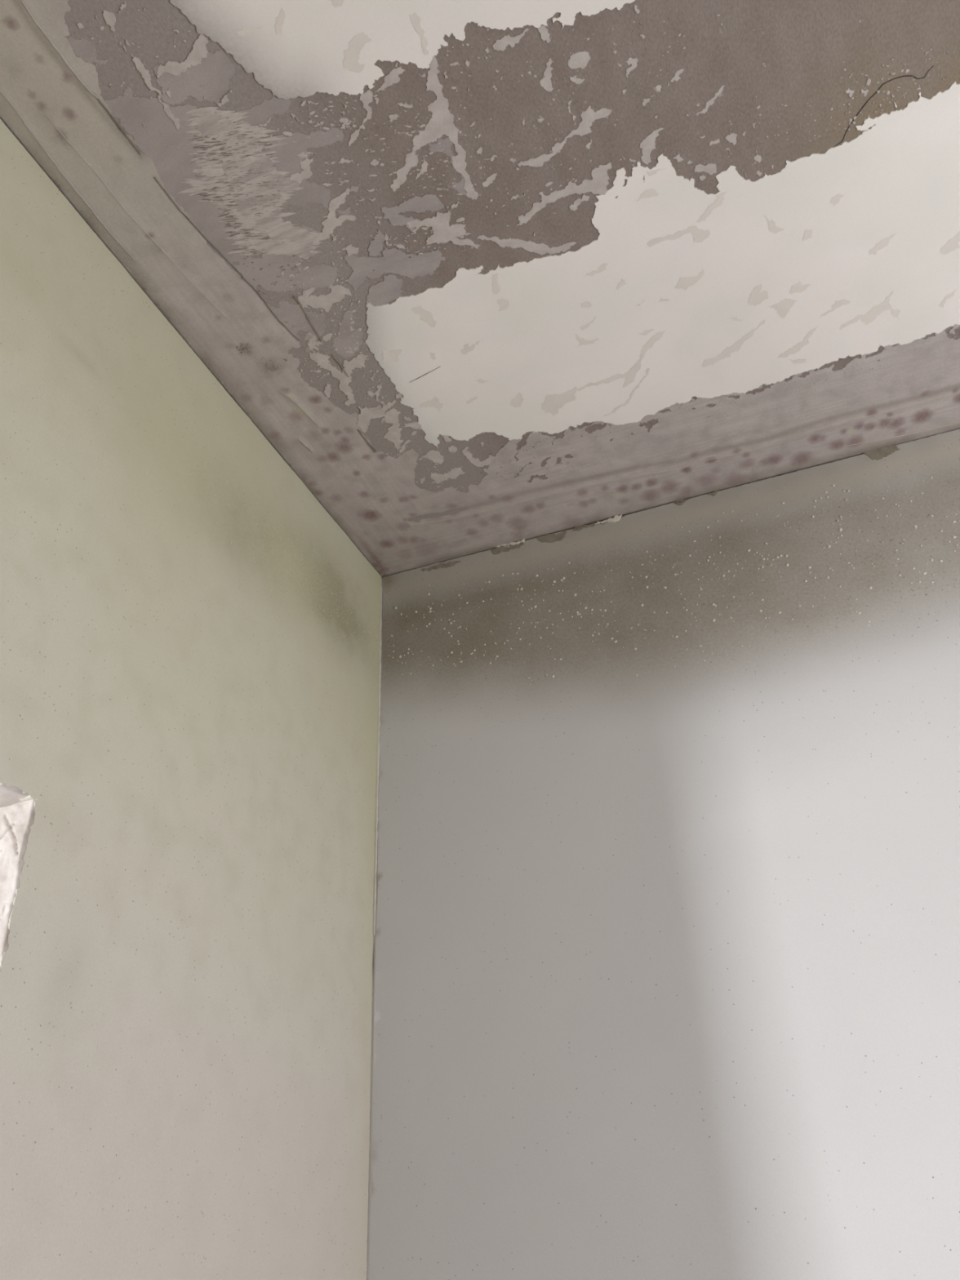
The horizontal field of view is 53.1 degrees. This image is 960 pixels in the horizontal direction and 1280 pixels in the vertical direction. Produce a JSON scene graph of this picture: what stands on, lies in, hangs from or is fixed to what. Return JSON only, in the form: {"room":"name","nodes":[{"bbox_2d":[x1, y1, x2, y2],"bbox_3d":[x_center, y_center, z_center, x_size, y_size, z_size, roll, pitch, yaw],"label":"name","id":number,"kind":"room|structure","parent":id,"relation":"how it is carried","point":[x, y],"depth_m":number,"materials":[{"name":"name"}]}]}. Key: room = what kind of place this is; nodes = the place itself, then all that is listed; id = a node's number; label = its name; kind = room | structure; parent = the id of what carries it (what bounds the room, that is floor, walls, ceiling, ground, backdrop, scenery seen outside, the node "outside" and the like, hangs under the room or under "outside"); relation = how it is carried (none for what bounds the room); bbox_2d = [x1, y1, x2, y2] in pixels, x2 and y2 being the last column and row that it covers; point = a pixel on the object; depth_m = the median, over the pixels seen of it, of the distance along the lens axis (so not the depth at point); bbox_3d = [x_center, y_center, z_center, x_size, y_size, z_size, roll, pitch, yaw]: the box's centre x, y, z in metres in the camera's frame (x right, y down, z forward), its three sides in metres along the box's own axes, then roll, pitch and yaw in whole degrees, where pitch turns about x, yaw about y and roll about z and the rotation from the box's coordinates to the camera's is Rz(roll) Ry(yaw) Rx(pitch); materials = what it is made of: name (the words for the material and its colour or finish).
{"room":"abandoned room","nodes":[
{"label":"abandoned room","id":0,"kind":"room"},
{"bbox_2d":[0,119,382,1279],"bbox_3d":[-0.774,0.330,0.009,0.264,2.600,3.500,-13,-33,17],"label":"wall","id":1,"kind":"structure","parent":0,"point":[190,640],"depth_m":1.08,"materials":[{"name":"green paint"}]},
{"bbox_2d":[0,783,35,971],"bbox_3d":[-0.662,0.415,0.317,0.300,1.046,0.857,-13,-33,17],"label":"window","id":2,"kind":"structure","parent":1,"relation":"in","point":[15,821],"depth_m":0.87,"materials":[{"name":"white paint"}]},
{"bbox_2d":[0,0,959,577],"bbox_3d":[0.401,-1.157,0.240,2.960,0.103,3.700,-13,-33,17],"label":"ceiling","id":3,"kind":"structure","parent":0,"point":[483,275],"depth_m":1.18,"materials":[{"name":"white paint"}]},
{"bbox_2d":[366,428,959,1279],"bbox_3d":[1.155,0.763,0.886,2.740,2.632,0.303,-13,-33,17],"label":"wall","id":4,"kind":"structure","parent":0,"point":[665,961],"depth_m":1.34,"materials":[{"name":"grey paint"}]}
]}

